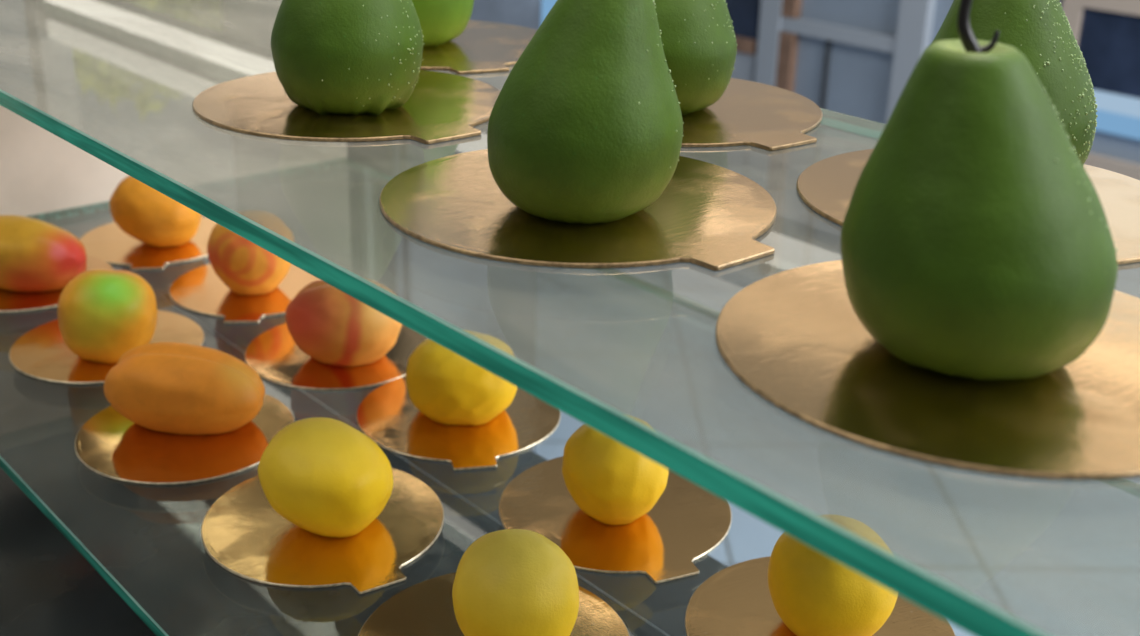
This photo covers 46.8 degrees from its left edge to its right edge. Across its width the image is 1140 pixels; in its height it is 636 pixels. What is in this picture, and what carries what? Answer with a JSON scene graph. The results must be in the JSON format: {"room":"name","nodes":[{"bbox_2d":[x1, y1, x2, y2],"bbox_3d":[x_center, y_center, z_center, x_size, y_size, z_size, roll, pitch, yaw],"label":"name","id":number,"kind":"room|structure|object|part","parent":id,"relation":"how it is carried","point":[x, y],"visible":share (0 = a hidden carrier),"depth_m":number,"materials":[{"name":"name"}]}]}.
{"room":"food shop","nodes":[
{"label":"food shop","id":0,"kind":"room"},
{"bbox_2d":[534,262,1139,635],"bbox_3d":[-0.141,0.546,1.693,4.400,0.030,7.400,-17,29,-38],"label":"floor","id":1,"kind":"structure","parent":0,"point":[1059,557],"depth_m":2.34,"materials":[{"name":"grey tile"}]},
{"bbox_2d":[0,0,727,635],"bbox_3d":[0.044,0.477,0.482,0.443,1.032,1.160,-17,29,-38],"label":"display case","id":2,"kind":"object","parent":1,"relation":"on","point":[114,87],"visible":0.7,"depth_m":0.68,"materials":[{"name":"grey"}]},
{"bbox_3d":[-0.300,-0.117,0.719,0.398,0.132,0.020,-17,29,-38],"label":"panel","id":3,"kind":"part","parent":2,"relation":"part of","materials":[{"name":"clear glass"}]},
{"bbox_3d":[0.118,0.158,0.411,0.001,0.001,1.120,-17,29,-38],"label":"deck trim","id":4,"kind":"part","parent":2,"relation":"part of","materials":[{"name":"silver metal"}]},
{"bbox_2d":[0,0,1048,635],"bbox_3d":[0.077,-0.010,0.299,0.206,0.006,1.160,-17,29,-38],"label":"glass shelf","id":5,"kind":"object","parent":2,"relation":"on","point":[950,603],"visible":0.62,"depth_m":0.24,"materials":[{"name":"teal glass"}]},
{"bbox_2d":[192,70,499,143],"bbox_3d":[-0.068,-0.069,0.424,0.100,0.001,0.108,-16,28,-37],"label":"cake board","id":6,"kind":"object","parent":5,"relation":"on","point":[441,107],"visible":0.7,"depth_m":0.41,"materials":[{"name":"gold metal"}]},
{"bbox_2d":[271,0,423,114],"bbox_3d":[-0.069,-0.101,0.406,0.047,0.072,0.047,-17,29,-38],"label":"pear","id":7,"kind":"object","parent":6,"relation":"on","point":[354,57],"visible":1,"depth_m":0.40,"materials":[{"name":"green food"}]},
{"bbox_2d":[420,20,536,74],"bbox_3d":[-0.052,-0.108,0.518,0.100,0.001,0.108,-8,24,-22],"label":"cake board","id":8,"kind":"object","parent":5,"relation":"on","point":[483,46],"visible":0.27,"depth_m":0.51,"materials":[{"name":"gold metal"}]},
{"bbox_2d":[412,0,473,46],"bbox_3d":[-0.061,-0.144,0.506,0.050,0.075,0.050,-17,29,-38],"label":"pear","id":9,"kind":"object","parent":8,"relation":"on","point":[441,21],"visible":0.48,"depth_m":0.50,"materials":[{"name":"green food"}]},
{"bbox_2d":[380,149,776,270],"bbox_3d":[0.005,-0.029,0.332,0.100,0.001,0.108,-17,29,-38],"label":"cake board","id":10,"kind":"object","parent":5,"relation":"on","point":[710,216],"visible":0.79,"depth_m":0.31,"materials":[{"name":"gold metal"}]},
{"bbox_2d":[487,0,683,223],"bbox_3d":[0.004,-0.060,0.312,0.047,0.072,0.047,-17,29,-38],"label":"pear","id":11,"kind":"object","parent":10,"relation":"on","point":[586,125],"visible":1,"depth_m":0.30,"materials":[{"name":"green food"}]},
{"bbox_2d":[681,78,822,150],"bbox_3d":[0.034,-0.068,0.428,0.100,0.001,0.108,-15,27,-34],"label":"cake board","id":12,"kind":"object","parent":5,"relation":"on","point":[767,117],"visible":0.46,"depth_m":0.41,"materials":[{"name":"gold metal"}]},
{"bbox_2d":[654,0,736,114],"bbox_3d":[0.030,-0.102,0.415,0.048,0.072,0.048,-17,29,-38],"label":"pear","id":13,"kind":"object","parent":12,"relation":"on","point":[698,37],"visible":0.61,"depth_m":0.40,"materials":[{"name":"green food"}]},
{"bbox_2d":[716,260,1139,479],"bbox_3d":[0.080,0.007,0.249,0.100,0.001,0.108,-14,27,-33],"label":"cake board","id":14,"kind":"object","parent":5,"relation":"on","point":[795,337],"visible":0.66,"depth_m":0.23,"materials":[{"name":"gold metal"}]},
{"bbox_2d":[840,0,1117,379],"bbox_3d":[0.075,-0.027,0.236,0.049,0.072,0.049,-17,29,-38],"label":"pear","id":15,"kind":"object","parent":14,"relation":"on","point":[976,242],"visible":1,"depth_m":0.22,"materials":[{"name":"green food"}]},
{"bbox_3d":[0.069,-0.052,0.226,0.005,0.017,0.003,6,23,11],"label":"stem","id":16,"kind":"part","parent":15,"relation":"part of","materials":[{"name":"black"}]},
{"bbox_2d":[797,149,1139,264],"bbox_3d":[0.113,-0.030,0.341,0.108,0.001,0.100,20,29,37],"label":"cake board","id":17,"kind":"object","parent":5,"relation":"on","point":[827,186],"visible":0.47,"depth_m":0.34,"materials":[{"name":"gold metal"}]},
{"bbox_2d":[931,0,1097,164],"bbox_3d":[0.114,-0.070,0.342,0.048,0.073,0.048,-17,29,-38],"label":"pear","id":18,"kind":"object","parent":17,"relation":"on","point":[1040,30],"visible":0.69,"depth_m":0.33,"materials":[{"name":"green food"}]},
{"bbox_2d":[0,158,1139,635],"bbox_3d":[0.101,0.105,0.372,0.312,0.005,1.120,-17,29,-38],"label":"glass shelf","id":19,"kind":"object","parent":2,"relation":"attached to","point":[1125,485],"visible":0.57,"depth_m":0.65,"materials":[{"name":"teal glass"}]},
{"bbox_2d":[0,255,113,312],"bbox_3d":[-0.260,-0.017,0.636,0.086,0.001,0.080,13,25,26],"label":"cake board","id":20,"kind":"object","parent":19,"relation":"on","point":[10,301],"visible":0.39,"depth_m":0.61,"materials":[{"name":"gold metal"}]},
{"bbox_2d":[0,215,86,291],"bbox_3d":[-0.259,-0.032,0.627,0.059,0.032,0.039,5,23,8],"label":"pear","id":21,"kind":"object","parent":20,"relation":"on","point":[36,255],"visible":0.99,"depth_m":0.61,"materials":[{"name":"food"}]},
{"bbox_2d":[9,310,203,383],"bbox_3d":[-0.198,0.012,0.569,0.080,0.001,0.086,-20,30,-41],"label":"cake board","id":22,"kind":"object","parent":19,"relation":"on","point":[42,353],"visible":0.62,"depth_m":0.56,"materials":[{"name":"gold metal"}]},
{"bbox_2d":[57,269,156,363],"bbox_3d":[-0.195,-0.002,0.554,0.040,0.037,0.038,1,22,0],"label":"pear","id":23,"kind":"object","parent":22,"relation":"on","point":[103,315],"visible":0.95,"depth_m":0.54,"materials":[{"name":"food"}]},
{"bbox_2d":[80,217,216,269],"bbox_3d":[-0.218,-0.041,0.695,0.080,0.001,0.086,-2,23,-10],"label":"cake board","id":24,"kind":"object","parent":19,"relation":"on","point":[108,242],"visible":0.44,"depth_m":0.68,"materials":[{"name":"gold metal"}]},
{"bbox_2d":[109,176,201,246],"bbox_3d":[-0.215,-0.056,0.686,0.045,0.035,0.037,3,23,4],"label":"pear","id":25,"kind":"object","parent":24,"relation":"on","point":[147,215],"visible":0.73,"depth_m":0.67,"materials":[{"name":"orange food"}]},
{"bbox_2d":[75,394,294,484],"bbox_3d":[-0.142,0.043,0.497,0.086,0.001,0.080,9,24,17],"label":"cake board","id":26,"kind":"object","parent":19,"relation":"on","point":[111,445],"visible":0.66,"depth_m":0.48,"materials":[{"name":"gold metal"}]},
{"bbox_2d":[104,342,264,434],"bbox_3d":[-0.145,0.026,0.499,0.059,0.030,0.036,3,23,4],"label":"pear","id":27,"kind":"object","parent":26,"relation":"on","point":[168,387],"visible":1,"depth_m":0.49,"materials":[{"name":"orange food"}]},
{"bbox_2d":[169,264,319,322],"bbox_3d":[-0.152,-0.015,0.636,0.080,0.001,0.086,-1,23,-5],"label":"cake board","id":28,"kind":"object","parent":19,"relation":"on","point":[200,290],"visible":0.51,"depth_m":0.62,"materials":[{"name":"gold metal"}]},
{"bbox_2d":[207,210,293,294],"bbox_3d":[-0.151,-0.032,0.627,0.040,0.038,0.039,1,22,0],"label":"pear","id":29,"kind":"object","parent":28,"relation":"on","point":[246,268],"visible":0.71,"depth_m":0.61,"materials":[{"name":"orange food"}]},
{"bbox_2d":[201,468,443,593],"bbox_3d":[-0.081,0.069,0.440,0.080,0.001,0.086,-13,26,-31],"label":"cake board","id":30,"kind":"object","parent":19,"relation":"on","point":[241,531],"visible":0.73,"depth_m":0.43,"materials":[{"name":"gold metal"}]},
{"bbox_2d":[258,417,392,537],"bbox_3d":[-0.080,0.051,0.435,0.043,0.035,0.037,6,23,10],"label":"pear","id":31,"kind":"object","parent":30,"relation":"on","point":[324,476],"visible":1,"depth_m":0.42,"materials":[{"name":"yellow food"}]},
{"bbox_2d":[245,323,427,390],"bbox_3d":[-0.097,0.014,0.570,0.086,0.001,0.080,10,24,19],"label":"cake board","id":32,"kind":"object","parent":19,"relation":"on","point":[273,354],"visible":0.49,"depth_m":0.55,"materials":[{"name":"gold metal"}]},
{"bbox_2d":[285,279,401,366],"bbox_3d":[-0.095,0.000,0.558,0.049,0.034,0.041,3,23,3],"label":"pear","id":33,"kind":"object","parent":32,"relation":"on","point":[329,325],"visible":0.74,"depth_m":0.54,"materials":[{"name":"orange food"}]},
{"bbox_2d":[356,376,560,470],"bbox_3d":[-0.043,0.038,0.516,0.080,0.001,0.086,-3,23,-11],"label":"cake board","id":34,"kind":"object","parent":19,"relation":"on","point":[387,415],"visible":0.62,"depth_m":0.50,"materials":[{"name":"gold metal"}]},
{"bbox_2d":[406,330,517,424],"bbox_3d":[-0.042,0.022,0.513,0.044,0.031,0.041,1,22,0],"label":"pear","id":35,"kind":"object","parent":34,"relation":"on","point":[443,385],"visible":0.68,"depth_m":0.50,"materials":[{"name":"yellow food"}]},
{"bbox_2d":[358,572,629,635],"bbox_3d":[-0.020,0.096,0.378,0.080,0.001,0.086,-12,26,-29],"label":"cake board","id":36,"kind":"object","parent":19,"relation":"on","point":[425,608],"visible":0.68,"depth_m":0.39,"materials":[{"name":"gold metal"}]},
{"bbox_2d":[452,529,578,635],"bbox_3d":[-0.015,0.078,0.375,0.036,0.035,0.036,1,22,0],"label":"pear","id":37,"kind":"object","parent":36,"relation":"on","point":[508,582],"visible":1,"depth_m":0.36,"materials":[{"name":"yellow food"}]},
{"bbox_2d":[499,456,731,583],"bbox_3d":[0.017,0.066,0.451,0.080,0.001,0.086,-8,24,-22],"label":"cake board","id":38,"kind":"object","parent":19,"relation":"on","point":[688,521],"visible":0.53,"depth_m":0.44,"materials":[{"name":"gold metal"}]},
{"bbox_2d":[562,415,668,524],"bbox_3d":[0.015,0.050,0.445,0.036,0.034,0.036,1,22,0],"label":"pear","id":39,"kind":"object","parent":38,"relation":"on","point":[608,480],"visible":0.73,"depth_m":0.43,"materials":[{"name":"yellow food"}]},
{"bbox_2d":[685,556,955,635],"bbox_3d":[0.076,0.094,0.389,0.080,0.001,0.086,-10,25,-25],"label":"cake board","id":40,"kind":"object","parent":19,"relation":"on","point":[736,600],"visible":0.48,"depth_m":0.40,"materials":[{"name":"gold metal"}]},
{"bbox_2d":[768,514,897,635],"bbox_3d":[0.077,0.075,0.385,0.038,0.036,0.036,1,22,0],"label":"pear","id":41,"kind":"object","parent":40,"relation":"on","point":[812,593],"visible":0.76,"depth_m":0.37,"materials":[{"name":"yellow food"}]},
{"bbox_2d":[325,0,541,451],"bbox_3d":[-0.326,-0.614,2.091,0.295,1.800,0.540,-17,29,-38],"label":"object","id":42,"kind":"object","parent":1,"relation":"on","point":[497,299],"visible":0.02,"depth_m":2.05,"materials":[{"name":"metal"}]},
{"bbox_3d":[-0.417,-0.595,2.014,0.015,1.700,0.520,-17,29,-38],"label":"door","id":43,"kind":"part","parent":42,"relation":"part of","materials":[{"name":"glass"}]},
{"bbox_2d":[541,0,556,23],"bbox_3d":[0.071,-0.938,3.894,0.140,1.040,0.640,-17,29,-38],"label":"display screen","id":44,"kind":"object","parent":1,"relation":"on","point":[547,5],"visible":0.02,"depth_m":4.02,"materials":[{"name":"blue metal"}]},
{"bbox_2d":[679,0,760,176],"bbox_3d":[0.437,-0.659,3.375,0.310,0.940,0.368,-17,29,-38],"label":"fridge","id":45,"kind":"object","parent":1,"relation":"on","point":[745,14],"visible":0.14,"depth_m":3.17,"materials":[{"name":"grey"}]},
{"bbox_3d":[0.325,-0.441,3.365,0.014,0.520,0.348,-17,29,-38],"label":"kick panel","id":46,"kind":"part","parent":45,"relation":"part of","materials":[{"name":"grey paint"}]},
{"bbox_3d":[0.336,-0.878,3.184,0.015,0.355,0.348,-17,29,-38],"label":"glass door","id":47,"kind":"part","parent":45,"relation":"part of","materials":[{"name":"glass"}]},
{"bbox_3d":[0.329,-0.697,3.257,0.020,0.035,0.348,-17,29,-38],"label":"door sill","id":48,"kind":"part","parent":45,"relation":"part of","materials":[{"name":"brown wood"}]},
{"bbox_2d":[740,0,1061,275],"bbox_3d":[0.796,-0.490,2.990,0.315,0.940,0.725,-17,29,-38],"label":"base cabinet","id":49,"kind":"object","parent":1,"relation":"on","point":[857,58],"visible":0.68,"depth_m":3.02,"materials":[{"name":"grey paint"}]},
{"bbox_3d":[0.470,-0.558,3.132,0.025,0.940,0.060,-17,29,-38],"label":"frame post","id":50,"kind":"part","parent":49,"relation":"part of","materials":[{"name":"grey paint"}]},
{"bbox_3d":[0.724,-0.439,2.861,0.025,0.940,0.070,-17,29,-38],"label":"frame post","id":51,"kind":"part","parent":49,"relation":"part of","materials":[{"name":"grey paint"}]},
{"bbox_2d":[1061,0,1139,297],"bbox_3d":[1.353,-0.238,2.416,0.330,0.940,0.930,-17,29,-38],"label":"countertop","id":52,"kind":"structure","parent":1,"relation":"on","point":[1106,33],"depth_m":2.50,"materials":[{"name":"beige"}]},
{"bbox_3d":[0.961,-0.509,2.549,0.025,0.360,0.039,-17,29,-38],"label":"frame post","id":53,"kind":"part","parent":52,"relation":"part of","materials":[{"name":"beige"}]},
{"bbox_3d":[1.260,-0.498,2.183,0.025,0.085,0.866,-17,29,-38],"label":"rail","id":54,"kind":"part","parent":52,"relation":"part of","materials":[{"name":"beige"}]},
{"bbox_3d":[1.235,0.001,2.407,0.020,0.460,0.905,-17,29,-38],"label":"panel","id":55,"kind":"part","parent":52,"relation":"part of","materials":[{"name":"beige"}]}
]}

